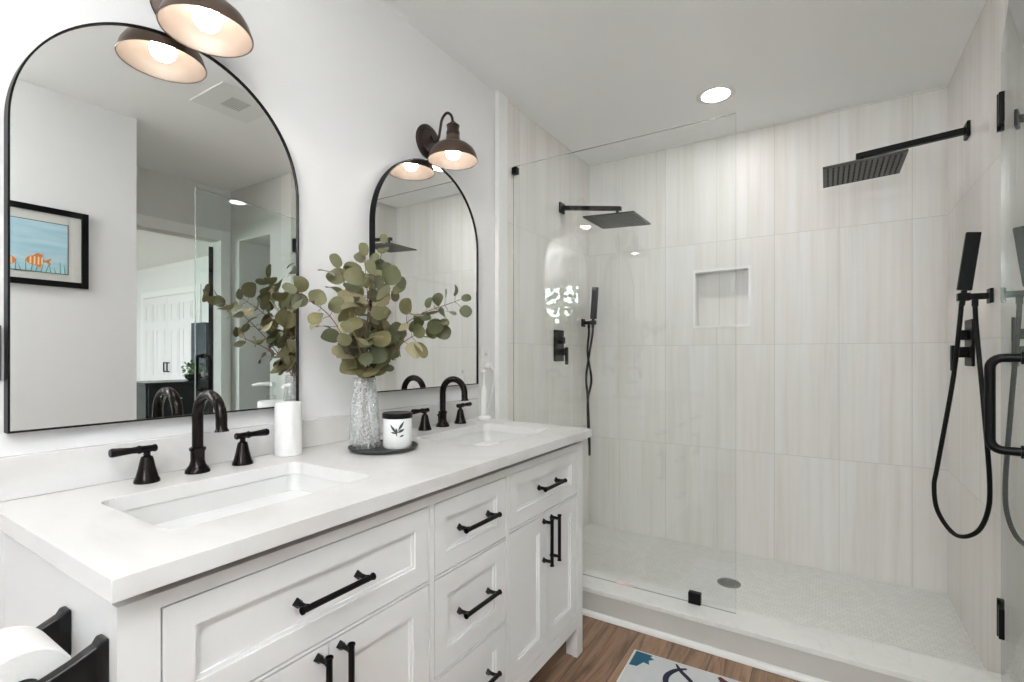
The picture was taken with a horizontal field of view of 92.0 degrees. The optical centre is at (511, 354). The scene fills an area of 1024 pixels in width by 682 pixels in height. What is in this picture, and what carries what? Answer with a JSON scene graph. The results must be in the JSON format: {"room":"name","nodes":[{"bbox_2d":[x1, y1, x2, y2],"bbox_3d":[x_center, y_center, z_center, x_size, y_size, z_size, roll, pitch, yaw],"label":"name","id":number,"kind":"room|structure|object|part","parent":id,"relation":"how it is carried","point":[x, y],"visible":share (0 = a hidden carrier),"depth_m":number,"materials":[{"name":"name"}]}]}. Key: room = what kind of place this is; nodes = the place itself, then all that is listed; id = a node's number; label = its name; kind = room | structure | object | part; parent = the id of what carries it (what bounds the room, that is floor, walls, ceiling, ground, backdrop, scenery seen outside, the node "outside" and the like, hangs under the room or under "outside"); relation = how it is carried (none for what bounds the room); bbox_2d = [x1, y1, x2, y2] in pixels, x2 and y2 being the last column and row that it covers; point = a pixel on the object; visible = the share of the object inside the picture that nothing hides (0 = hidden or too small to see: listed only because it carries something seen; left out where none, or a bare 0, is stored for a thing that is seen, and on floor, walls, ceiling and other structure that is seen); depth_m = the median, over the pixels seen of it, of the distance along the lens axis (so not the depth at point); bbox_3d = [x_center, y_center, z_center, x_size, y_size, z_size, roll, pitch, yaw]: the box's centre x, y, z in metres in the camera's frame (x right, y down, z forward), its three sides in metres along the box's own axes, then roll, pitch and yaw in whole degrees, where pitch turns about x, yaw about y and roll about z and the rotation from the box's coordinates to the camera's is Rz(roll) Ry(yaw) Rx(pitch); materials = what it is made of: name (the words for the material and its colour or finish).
{"room":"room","nodes":[
{"label":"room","id":0,"kind":"room"},
{"bbox_2d":[0,0,494,456],"bbox_3d":[-0.641,-0.067,1.698,0.120,2.486,4.395,0,0,32],"label":"wall","id":1,"kind":"structure","parent":0,"point":[348,86],"depth_m":1.64,"materials":[{"name":"white paint"}]},
{"bbox_2d":[0,325,0,379],"bbox_3d":[-1.034,-0.004,0.958,0.010,0.110,0.064,0,0,32],"label":"wall switch","id":2,"kind":"object","parent":1,"relation":"attached to","point":[0,325],"visible":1,"depth_m":0.98,"materials":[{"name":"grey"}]},
{"bbox_2d":[4,22,298,433],"bbox_3d":[-0.836,-0.318,1.253,0.027,0.947,0.639,0,0,32],"label":"arched mirror","id":3,"kind":"object","parent":1,"relation":"attached to","point":[151,197],"visible":0.94,"depth_m":1.16,"materials":[{"name":"black mirror"}]},
{"bbox_2d":[149,0,253,57],"bbox_3d":[-0.748,-0.875,1.197,0.237,0.205,0.200,0,0,32],"label":"wall sconce","id":4,"kind":"object","parent":1,"relation":"attached to","point":[216,28],"visible":1,"depth_m":1.21,"materials":[{"name":"brown metal"}]},
{"bbox_3d":[-0.838,-0.878,1.255,0.023,0.140,0.140,0,0,32],"label":"plate","id":5,"kind":"part","parent":4,"relation":"part of","materials":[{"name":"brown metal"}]},
{"bbox_3d":[-0.732,-0.824,1.188,0.198,0.100,0.198,0,0,32],"label":"lamp shade","id":6,"kind":"part","parent":4,"relation":"part of","materials":[{"name":"brown metal"}]},
{"bbox_3d":[-0.732,-0.814,1.188,0.060,0.068,0.060,0,0,32],"label":"bulb","id":7,"kind":"part","parent":4,"relation":"part of","materials":[{"name":"white glass"}]},
{"bbox_2d":[0,398,478,501],"bbox_3d":[-0.595,0.247,1.642,0.018,0.086,1.610,0,0,32],"label":"backsplash","id":8,"kind":"structure","parent":1,"relation":"attached to","point":[40,473],"depth_m":1.20,"materials":[{"name":"white stone"}]},
{"bbox_2d":[369,158,478,392],"bbox_3d":[-0.335,-0.328,2.041,0.027,0.927,0.628,0,0,32],"label":"arched mirror","id":9,"kind":"object","parent":1,"relation":"attached to","point":[428,223],"visible":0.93,"depth_m":2.02,"materials":[{"name":"black mirror"}]},
{"bbox_2d":[416,111,477,169],"bbox_3d":[-0.251,-0.875,1.980,0.237,0.205,0.200,0,0,32],"label":"wall sconce","id":10,"kind":"object","parent":1,"relation":"attached to","point":[450,153],"visible":1,"depth_m":2.00,"materials":[{"name":"brown metal"}]},
{"bbox_3d":[-0.341,-0.878,2.038,0.023,0.140,0.140,0,0,32],"label":"plate","id":11,"kind":"part","parent":10,"relation":"part of","materials":[{"name":"brown metal"}]},
{"bbox_3d":[-0.284,-0.921,2.002,0.127,0.113,0.011,0,0,32],"label":"gooseneck arm","id":12,"kind":"part","parent":10,"relation":"part of","materials":[{"name":"brown metal"}]},
{"bbox_2d":[446,121,459,135],"bbox_3d":[-0.235,-0.897,1.970,0.053,0.062,0.053,0,0,32],"label":"socket","id":13,"kind":"object","parent":10,"relation":"attached to","point":[452,127],"depth_m":1.95,"materials":[{"name":"brown metal"}]},
{"bbox_3d":[-0.235,-0.824,1.970,0.198,0.100,0.198,0,0,32],"label":"lamp shade","id":14,"kind":"part","parent":10,"relation":"part of","materials":[{"name":"brown metal"}]},
{"bbox_3d":[-0.235,-0.814,1.970,0.060,0.068,0.060,0,0,32],"label":"bulb","id":15,"kind":"part","parent":10,"relation":"part of","materials":[{"name":"white glass"}]},
{"bbox_2d":[481,347,491,372],"bbox_3d":[-0.117,0.024,2.380,0.034,0.124,0.072,0,0,32],"label":"wall outlet","id":16,"kind":"object","parent":1,"relation":"attached to","point":[485,351],"visible":1,"depth_m":2.38,"materials":[{"name":"white plastic"}]},
{"bbox_2d":[487,365,494,414],"bbox_3d":[-0.101,0.168,2.319,0.027,0.237,0.105,0,0,11],"label":"cord","id":17,"kind":"object","parent":16,"relation":"attached to","point":[490,365],"visible":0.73,"depth_m":2.34,"materials":[{"name":"white plastic"}]},
{"bbox_2d":[495,91,507,420],"bbox_3d":[-0.054,-0.067,2.489,0.024,2.486,0.084,0,0,32],"label":"trim","id":18,"kind":"structure","parent":1,"relation":"attached to","point":[501,101],"depth_m":2.47,"materials":[{"name":"white paint"}]},
{"bbox_2d":[508,100,588,527],"bbox_3d":[0.246,-0.067,2.972,0.012,2.486,1.053,0,0,32],"label":"tiled wall","id":19,"kind":"structure","parent":0,"point":[548,249],"depth_m":2.87,"materials":[{"name":"ceramic"}]},
{"bbox_2d":[554,330,567,364],"bbox_3d":[0.308,-0.046,2.999,0.064,0.210,0.124,0,0,32],"label":"shower valve","id":20,"kind":"object","parent":19,"relation":"attached to","point":[560,351],"visible":1,"depth_m":2.98,"materials":[{"name":"black metal"}]},
{"bbox_3d":[0.286,-0.056,3.014,0.010,0.190,0.124,0,0,32],"label":"plate","id":21,"kind":"part","parent":20,"relation":"part of","materials":[{"name":"black metal"}]},
{"bbox_3d":[0.308,-0.018,3.000,0.042,0.044,0.044,0,0,32],"label":"valve stem","id":22,"kind":"part","parent":20,"relation":"part of","materials":[{"name":"black metal"}]},
{"bbox_3d":[0.303,-0.088,3.003,0.030,0.040,0.040,0,0,32],"label":"diverter knob","id":23,"kind":"part","parent":20,"relation":"part of","materials":[{"name":"black metal"}]},
{"bbox_3d":[0.331,0.006,2.985,0.012,0.105,0.028,0,0,32],"label":"lever","id":24,"kind":"part","parent":20,"relation":"part of","materials":[{"name":"black metal"}]},
{"bbox_2d":[581,287,598,455],"bbox_3d":[0.520,0.113,3.287,0.112,1.123,0.067,0,0,32],"label":"shower","id":25,"kind":"object","parent":19,"relation":"attached to","point":[594,298],"visible":0.96,"depth_m":3.27,"materials":[{"name":"black metal"}]},
{"bbox_2d":[559,202,650,228],"bbox_3d":[0.518,-0.849,2.912,0.512,0.174,0.300,0,0,32],"label":"shower","id":26,"kind":"object","parent":19,"relation":"attached to","point":[618,219],"visible":1,"depth_m":2.87,"materials":[{"name":"black metal"}]},
{"bbox_3d":[0.470,-0.873,2.943,0.373,0.087,0.026,0,0,32],"label":"arm","id":27,"kind":"part","parent":26,"relation":"part of","materials":[{"name":"black metal"}]},
{"bbox_2d":[380,0,985,164],"bbox_3d":[2.867,-1.350,-0.445,8.300,0.080,5.200,0,0,32],"label":"ceiling","id":28,"kind":"structure","parent":0,"point":[609,80],"depth_m":2.17,"materials":[{"name":"white paint"}]},
{"bbox_2d":[696,85,735,104],"bbox_3d":[1.026,-1.308,2.492,0.184,0.004,0.184,0,0,32],"label":"recessed light","id":29,"kind":"object","parent":28,"relation":"in","point":[717,94],"visible":1,"depth_m":2.48,"materials":[{"name":"white plastic"}]},
{"bbox_2d":[583,608,828,681],"bbox_3d":[0.744,1.166,1.979,1.865,0.020,0.018,0,0,32],"label":"trim","id":30,"kind":"structure","parent":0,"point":[771,668],"depth_m":1.96,"materials":[{"name":"white"}]},
{"bbox_2d":[529,524,985,681],"bbox_3d":[2.867,1.200,-0.445,8.300,0.072,5.200,0,0,32],"label":"floor","id":31,"kind":"structure","parent":0,"point":[921,621],"depth_m":2.31,"materials":[{"name":"white tile"}]},
{"bbox_2d":[0,441,582,681],"bbox_3d":[-0.354,0.750,1.459,0.614,0.853,1.524,0,0,32],"label":"vanity cabinet","id":32,"kind":"object","parent":31,"relation":"on","point":[479,578],"visible":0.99,"depth_m":1.08,"materials":[{"name":"white paint"}]},
{"bbox_3d":[-0.990,0.755,0.987,0.046,0.842,0.045,0,0,32],"label":"leg","id":33,"kind":"part","parent":32,"relation":"part of","materials":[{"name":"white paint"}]},
{"bbox_3d":[-0.780,0.690,0.830,0.477,0.712,0.004,0,0,32],"label":"panel","id":34,"kind":"part","parent":32,"relation":"part of","materials":[{"name":"white paint"}]},
{"bbox_2d":[19,606,108,681],"bbox_3d":[-0.657,0.429,0.690,0.170,0.072,0.100,0,0,32],"label":"toilet roll holder","id":35,"kind":"object","parent":32,"relation":"attached to","point":[91,664],"visible":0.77,"depth_m":0.68,"materials":[{"name":"black metal"}]},
{"bbox_2d":[0,626,71,681],"bbox_3d":[-0.674,0.439,0.663,0.102,0.112,0.112,0,0,32],"label":"toilet roll","id":36,"kind":"object","parent":35,"relation":"on","point":[27,654],"visible":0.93,"depth_m":0.65,"materials":[{"name":"white paper"}]},
{"bbox_3d":[-0.717,0.429,0.728,0.026,0.072,0.100,0,0,32],"label":"post","id":37,"kind":"part","parent":35,"relation":"part of","materials":[{"name":"black metal"}]},
{"bbox_3d":[-0.596,0.429,0.651,0.026,0.072,0.100,0,0,32],"label":"post","id":38,"kind":"part","parent":35,"relation":"part of","materials":[{"name":"black metal"}]},
{"bbox_3d":[-0.556,0.755,0.712,0.028,0.842,0.045,0,0,32],"label":"leg","id":39,"kind":"part","parent":32,"relation":"part of","materials":[{"name":"white paint"}]},
{"bbox_3d":[-0.442,0.785,0.846,0.020,0.452,0.284,0,0,32],"label":"door","id":40,"kind":"part","parent":32,"relation":"part of","materials":[{"name":"white paint"}]},
{"bbox_3d":[-0.365,0.459,0.967,0.020,0.178,0.571,0,0,32],"label":"drawer","id":41,"kind":"part","parent":32,"relation":"part of","materials":[{"name":"white paint"}]},
{"bbox_2d":[0,417,591,603],"bbox_3d":[-0.350,0.307,1.474,0.612,0.032,1.590,0,0,32],"label":"countertop","id":42,"kind":"structure","parent":32,"relation":"on","point":[85,533],"depth_m":0.97,"materials":[{"name":"white stone"}]},
{"bbox_2d":[108,390,269,484],"bbox_3d":[-0.738,0.188,1.200,0.158,0.206,0.360,0,0,32],"label":"faucet","id":43,"kind":"object","parent":42,"relation":"on","point":[147,473],"visible":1,"depth_m":1.20,"materials":[{"name":"black metal"}]},
{"bbox_3d":[-0.849,0.214,1.111,0.020,0.021,0.089,0,0,32],"label":"lever","id":44,"kind":"part","parent":43,"relation":"part of","materials":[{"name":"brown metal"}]},
{"bbox_3d":[-0.836,0.256,1.133,0.051,0.070,0.051,0,0,32],"label":"handle","id":45,"kind":"part","parent":43,"relation":"part of","materials":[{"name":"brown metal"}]},
{"bbox_3d":[-0.737,0.188,1.200,0.157,0.206,0.055,0,0,32],"label":"spout","id":46,"kind":"part","parent":43,"relation":"part of","materials":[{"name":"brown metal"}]},
{"bbox_3d":[-0.718,0.256,1.318,0.051,0.070,0.051,0,0,32],"label":"handle","id":47,"kind":"part","parent":43,"relation":"part of","materials":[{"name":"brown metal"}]},
{"bbox_3d":[-0.704,0.214,1.339,0.020,0.021,0.089,0,0,32],"label":"lever","id":48,"kind":"part","parent":43,"relation":"part of","materials":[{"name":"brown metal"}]},
{"bbox_2d":[122,474,346,524],"bbox_3d":[-0.577,0.392,1.084,0.336,0.144,0.461,0,0,32],"label":"sink","id":49,"kind":"object","parent":42,"relation":"in","point":[158,513],"visible":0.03,"depth_m":1.20,"materials":[{"name":"white ceramic"}]},
{"bbox_2d":[274,383,301,456],"bbox_3d":[-0.653,0.186,1.443,0.076,0.209,0.076,0,0,37],"label":"soap dispenser","id":50,"kind":"object","parent":42,"relation":"on","point":[287,414],"visible":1,"depth_m":1.41,"materials":[{"name":"white ceramic"}]},
{"bbox_2d":[348,439,417,454],"bbox_3d":[-0.396,0.284,1.524,0.210,0.013,0.210,0,0,32],"label":"tray","id":51,"kind":"object","parent":42,"relation":"on","point":[368,449],"visible":0.74,"depth_m":1.48,"materials":[{"name":"grey"}]},
{"bbox_2d":[349,377,380,447],"bbox_3d":[-0.452,0.177,1.518,0.093,0.215,0.093,0,0,32],"label":"vase","id":52,"kind":"object","parent":51,"relation":"on","point":[377,411],"visible":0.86,"depth_m":1.51,"materials":[{"name":"clear glass"}]},
{"bbox_2d":[282,275,372,441],"bbox_3d":[-0.534,0.023,1.441,0.118,0.492,0.259,0,0,38],"label":"stem","id":53,"kind":"object","parent":52,"relation":"in","point":[317,297],"visible":0.84,"depth_m":1.43,"materials":[{"name":"green plant"}]},
{"bbox_2d":[318,253,390,442],"bbox_3d":[-0.466,-0.014,1.484,0.151,0.565,0.196,0,0,32],"label":"stem","id":54,"kind":"object","parent":52,"relation":"in","point":[336,276],"visible":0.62,"depth_m":1.47,"materials":[{"name":"green plant"}]},
{"bbox_3d":[-0.468,0.007,1.483,0.042,0.523,0.123,0,0,32],"label":"stem","id":55,"kind":"part","parent":54,"relation":"part of","materials":[{"name":"green plant"}]},
{"bbox_2d":[336,321,388,443],"bbox_3d":[-0.440,0.088,1.429,0.147,0.361,0.210,0,0,-7],"label":"stem","id":56,"kind":"object","parent":52,"relation":"in","point":[366,359],"visible":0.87,"depth_m":1.40,"materials":[{"name":"green plant"}]},
{"bbox_3d":[-0.442,0.102,1.437,0.041,0.334,0.193,0,0,-12],"label":"stem","id":57,"kind":"part","parent":56,"relation":"part of","materials":[{"name":"green plant"}]},
{"bbox_2d":[341,243,395,441],"bbox_3d":[-0.433,-0.041,1.532,0.184,0.621,0.116,0,0,26],"label":"stem","id":58,"kind":"object","parent":52,"relation":"in","point":[360,257],"visible":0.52,"depth_m":1.53,"materials":[{"name":"green plant"}]},
{"bbox_3d":[-0.449,-0.020,1.522,0.064,0.578,0.032,0,0,32],"label":"stem","id":59,"kind":"part","parent":58,"relation":"part of","materials":[{"name":"green plant"}]},
{"bbox_2d":[346,233,391,442],"bbox_3d":[-0.443,-0.056,1.527,0.140,0.650,0.110,0,0,-24],"label":"stem","id":60,"kind":"object","parent":52,"relation":"in","point":[383,237],"visible":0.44,"depth_m":1.52,"materials":[{"name":"green plant"}]},
{"bbox_3d":[-0.438,-0.040,1.529,0.079,0.618,0.051,0,0,-16],"label":"stem","id":61,"kind":"part","parent":60,"relation":"part of","materials":[{"name":"green plant"}]},
{"bbox_2d":[341,259,400,440],"bbox_3d":[-0.409,0.014,1.393,0.141,0.510,0.328,0,0,-22],"label":"stem","id":62,"kind":"object","parent":52,"relation":"in","point":[391,275],"visible":0.91,"depth_m":1.33,"materials":[{"name":"green plant"}]},
{"bbox_3d":[-0.403,0.032,1.391,0.044,0.474,0.316,0,0,-21],"label":"stem","id":63,"kind":"part","parent":62,"relation":"part of","materials":[{"name":"green plant"}]},
{"bbox_2d":[352,265,405,443],"bbox_3d":[-0.405,0.003,1.480,0.151,0.532,0.189,0,0,-21],"label":"stem","id":64,"kind":"object","parent":52,"relation":"in","point":[399,287],"visible":0.38,"depth_m":1.46,"materials":[{"name":"green plant"}]},
{"bbox_3d":[-0.396,0.020,1.481,0.148,0.498,0.056,0,0,32],"label":"stem","id":65,"kind":"part","parent":64,"relation":"part of","materials":[{"name":"green plant"}]},
{"bbox_2d":[359,314,450,439],"bbox_3d":[-0.333,0.070,1.545,0.281,0.397,0.153,0,0,-20],"label":"stem","id":66,"kind":"object","parent":52,"relation":"in","point":[435,328],"visible":0.66,"depth_m":1.53,"materials":[{"name":"green plant"}]},
{"bbox_3d":[-0.352,0.081,1.534,0.246,0.375,0.040,0,0,-14],"label":"stem","id":67,"kind":"part","parent":66,"relation":"part of","materials":[{"name":"green plant"}]},
{"bbox_2d":[347,284,471,440],"bbox_3d":[-0.311,0.027,1.508,0.381,0.483,0.120,0,0,-2],"label":"stem","id":68,"kind":"object","parent":52,"relation":"in","point":[405,305],"visible":0.73,"depth_m":1.51,"materials":[{"name":"green plant"}]},
{"bbox_2d":[382,411,412,448],"bbox_3d":[-0.353,0.231,1.525,0.092,0.108,0.092,0,0,32],"label":"candle jar","id":69,"kind":"object","parent":51,"relation":"on","point":[397,425],"visible":1,"depth_m":1.49,"materials":[{"name":"white"}]},
{"bbox_3d":[-0.353,0.185,1.525,0.092,0.016,0.092,0,0,32],"label":"lid","id":70,"kind":"part","parent":69,"relation":"part of","materials":[{"name":"black"}]},
{"bbox_2d":[411,376,471,430],"bbox_3d":[-0.239,0.188,1.985,0.158,0.206,0.360,0,0,32],"label":"faucet","id":71,"kind":"object","parent":42,"relation":"on","point":[424,425],"visible":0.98,"depth_m":1.99,"materials":[{"name":"black metal"}]},
{"bbox_3d":[-0.351,0.214,1.895,0.020,0.021,0.089,0,0,32],"label":"lever","id":72,"kind":"part","parent":71,"relation":"part of","materials":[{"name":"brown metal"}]},
{"bbox_3d":[-0.338,0.256,1.917,0.051,0.070,0.051,0,0,32],"label":"handle","id":73,"kind":"part","parent":71,"relation":"part of","materials":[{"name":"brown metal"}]},
{"bbox_3d":[-0.239,0.188,1.984,0.157,0.206,0.055,0,0,32],"label":"spout","id":74,"kind":"part","parent":71,"relation":"part of","materials":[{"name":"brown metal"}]},
{"bbox_3d":[-0.220,0.256,2.103,0.051,0.070,0.051,0,0,32],"label":"handle","id":75,"kind":"part","parent":71,"relation":"part of","materials":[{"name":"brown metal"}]},
{"bbox_3d":[-0.205,0.214,2.124,0.020,0.021,0.089,0,0,32],"label":"lever","id":76,"kind":"part","parent":71,"relation":"part of","materials":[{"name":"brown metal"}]},
{"bbox_2d":[441,431,526,444],"bbox_3d":[-0.097,0.392,1.839,0.336,0.144,0.461,0,0,32],"label":"sink","id":77,"kind":"object","parent":42,"relation":"in","point":[483,436],"visible":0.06,"depth_m":2.05,"materials":[{"name":"white ceramic"}]},
{"bbox_2d":[477,371,490,419],"bbox_3d":[-0.126,0.181,2.239,0.066,0.220,0.066,0,0,32],"label":"electric toothbrush","id":78,"kind":"object","parent":42,"relation":"on","point":[483,416],"visible":1,"depth_m":2.23,"materials":[{"name":"white plastic"}]},
{"bbox_3d":[-0.126,0.208,2.239,0.029,0.134,0.029,0,0,32],"label":"handle","id":79,"kind":"part","parent":78,"relation":"part of","materials":[{"name":"white plastic"}]},
{"bbox_3d":[-0.352,0.643,0.929,0.042,0.160,0.020,0,0,32],"label":"handle","id":80,"kind":"part","parent":32,"relation":"part of","materials":[{"name":"black metal"}]},
{"bbox_3d":[-0.338,0.453,0.950,0.042,0.020,0.166,0,0,32],"label":"handle","id":81,"kind":"part","parent":32,"relation":"part of","materials":[{"name":"black metal"}]},
{"bbox_3d":[-0.325,0.643,0.972,0.042,0.160,0.020,0,0,32],"label":"handle","id":82,"kind":"part","parent":32,"relation":"part of","materials":[{"name":"black metal"}]},
{"bbox_3d":[-0.288,0.785,1.088,0.020,0.452,0.284,0,0,32],"label":"door","id":83,"kind":"part","parent":32,"relation":"part of","materials":[{"name":"white paint"}]},
{"bbox_3d":[-0.114,0.679,1.362,0.020,0.240,0.321,0,0,32],"label":"drawer","id":84,"kind":"part","parent":32,"relation":"part of","materials":[{"name":"white paint"}]},
{"bbox_3d":[-0.114,0.459,1.362,0.020,0.178,0.321,0,0,32],"label":"drawer","id":85,"kind":"part","parent":32,"relation":"part of","materials":[{"name":"white paint"}]},
{"bbox_3d":[-0.114,0.910,1.362,0.020,0.201,0.321,0,0,32],"label":"drawer","id":86,"kind":"part","parent":32,"relation":"part of","materials":[{"name":"white paint"}]},
{"bbox_3d":[-0.087,0.673,1.345,0.042,0.020,0.158,0,0,32],"label":"handle","id":87,"kind":"part","parent":32,"relation":"part of","materials":[{"name":"black metal"}]},
{"bbox_3d":[-0.087,0.453,1.345,0.042,0.020,0.158,0,0,32],"label":"handle","id":88,"kind":"part","parent":32,"relation":"part of","materials":[{"name":"black metal"}]},
{"bbox_3d":[-0.087,0.904,1.345,0.042,0.020,0.158,0,0,32],"label":"handle","id":89,"kind":"part","parent":32,"relation":"part of","materials":[{"name":"black metal"}]},
{"bbox_3d":[0.048,0.779,1.616,0.020,0.463,0.240,0,0,32],"label":"door","id":90,"kind":"part","parent":32,"relation":"part of","materials":[{"name":"white paint"}]},
{"bbox_3d":[0.113,0.452,1.718,0.020,0.168,0.482,0,0,32],"label":"drawer","id":91,"kind":"part","parent":32,"relation":"part of","materials":[{"name":"white paint"}]},
{"bbox_3d":[0.124,0.635,1.679,0.042,0.160,0.020,0,0,32],"label":"handle","id":92,"kind":"part","parent":32,"relation":"part of","materials":[{"name":"black metal"}]},
{"bbox_3d":[0.139,0.446,1.702,0.042,0.020,0.152,0,0,32],"label":"handle","id":93,"kind":"part","parent":32,"relation":"part of","materials":[{"name":"black metal"}]},
{"bbox_3d":[0.154,0.635,1.725,0.042,0.160,0.020,0,0,32],"label":"handle","id":94,"kind":"part","parent":32,"relation":"part of","materials":[{"name":"black metal"}]},
{"bbox_3d":[0.178,0.779,1.821,0.020,0.463,0.240,0,0,32],"label":"door","id":95,"kind":"part","parent":32,"relation":"part of","materials":[{"name":"white paint"}]},
{"bbox_3d":[0.237,0.755,1.960,0.028,0.842,0.045,0,0,32],"label":"leg","id":96,"kind":"part","parent":32,"relation":"part of","materials":[{"name":"white paint"}]},
{"bbox_2d":[616,650,739,681],"bbox_3d":[0.692,1.170,1.523,0.800,0.012,0.550,0,0,30],"label":"bath mat","id":97,"kind":"object","parent":31,"relation":"on","point":[641,666],"visible":1,"depth_m":1.81,"materials":[{"name":"white fabric"}]},
{"bbox_2d":[717,578,740,587],"bbox_3d":[1.106,1.161,2.521,0.112,0.005,0.112,0,0,32],"label":"shower drain","id":98,"kind":"object","parent":31,"relation":"on","point":[726,582],"visible":1,"depth_m":2.52,"materials":[{"name":"silver metal"}]},
{"bbox_2d":[583,569,1000,681],"bbox_3d":[0.790,1.114,2.052,1.865,0.124,0.171,0,0,32],"label":"shower curb","id":99,"kind":"object","parent":31,"relation":"on","point":[826,655],"visible":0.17,"depth_m":1.88,"materials":[{"name":"stone"}]},
{"bbox_2d":[512,167,701,605],"bbox_3d":[0.457,0.035,2.294,1.071,2.033,0.028,0,0,32],"label":"screen","id":100,"kind":"object","parent":99,"relation":"on","point":[694,597],"visible":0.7,"depth_m":2.09,"materials":[{"name":"clear glass"}]},
{"bbox_2d":[589,86,947,593],"bbox_3d":[1.354,-0.067,2.963,1.891,2.486,0.120,0,0,32],"label":"wall","id":101,"kind":"structure","parent":0,"point":[808,433],"depth_m":2.78,"materials":[{"name":"tile"}]},
{"bbox_2d":[693,266,750,327],"bbox_3d":[1.269,-0.342,2.985,0.322,0.353,0.074,0,0,32],"label":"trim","id":102,"kind":"structure","parent":101,"relation":"attached to","point":[741,268],"depth_m":2.99,"materials":[{"name":"white tile"}]},
{"bbox_2d":[948,0,1008,673],"bbox_3d":[1.927,-0.067,1.991,0.120,2.486,1.145,0,0,32],"label":"tiled wall","id":103,"kind":"structure","parent":0,"point":[974,164],"depth_m":1.96,"materials":[{"name":"ceramic"}]},
{"bbox_2d":[823,120,970,187],"bbox_3d":[1.675,-0.891,2.182,0.512,0.139,0.300,0,0,32],"label":"shower","id":104,"kind":"object","parent":103,"relation":"attached to","point":[883,161],"visible":1,"depth_m":2.18,"materials":[{"name":"black metal"}]},
{"bbox_3d":[1.723,-0.915,2.152,0.373,0.053,0.026,0,0,32],"label":"arm","id":105,"kind":"part","parent":104,"relation":"part of","materials":[{"name":"black metal"}]},
{"bbox_2d":[950,319,974,370],"bbox_3d":[1.843,-0.039,2.030,0.064,0.210,0.124,0,0,32],"label":"shower valve","id":106,"kind":"object","parent":103,"relation":"attached to","point":[967,352],"visible":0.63,"depth_m":2.01,"materials":[{"name":"black metal"}]},
{"bbox_3d":[1.821,0.013,2.044,0.012,0.105,0.028,0,0,32],"label":"lever","id":107,"kind":"part","parent":106,"relation":"part of","materials":[{"name":"black metal"}]},
{"bbox_3d":[1.844,-0.011,2.030,0.042,0.044,0.044,0,0,32],"label":"valve stem","id":108,"kind":"part","parent":106,"relation":"part of","materials":[{"name":"black metal"}]},
{"bbox_3d":[1.849,-0.081,2.026,0.030,0.040,0.040,0,0,32],"label":"diverter knob","id":109,"kind":"part","parent":106,"relation":"part of","materials":[{"name":"black metal"}]},
{"bbox_3d":[1.866,-0.049,2.016,0.010,0.190,0.124,0,0,32],"label":"plate","id":110,"kind":"part","parent":106,"relation":"part of","materials":[{"name":"black metal"}]},
{"bbox_2d":[932,232,993,538],"bbox_3d":[1.635,0.111,1.795,0.164,1.112,0.081,0,0,32],"label":"shower","id":111,"kind":"object","parent":103,"relation":"attached to","point":[971,245],"visible":1,"depth_m":1.79,"materials":[{"name":"black metal"}]},
{"bbox_2d":[984,0,1023,681],"bbox_3d":[1.331,0.033,1.313,0.133,2.014,0.782,0,0,42],"label":"shower door","id":112,"kind":"structure","parent":103,"relation":"attached to","point":[1010,101],"depth_m":1.23,"materials":[{"name":"clear glass"}]},
{"bbox_3d":[1.077,0.108,1.083,0.062,0.231,0.028,0,0,42],"label":"handle","id":113,"kind":"part","parent":112,"relation":"part of","materials":[{"name":"black metal"}]},
{"bbox_3d":[1.325,0.033,1.306,0.010,2.014,0.764,0,0,42],"label":"glass panel","id":114,"kind":"part","parent":112,"relation":"part of","materials":[{"name":"clear glass"}]}
]}

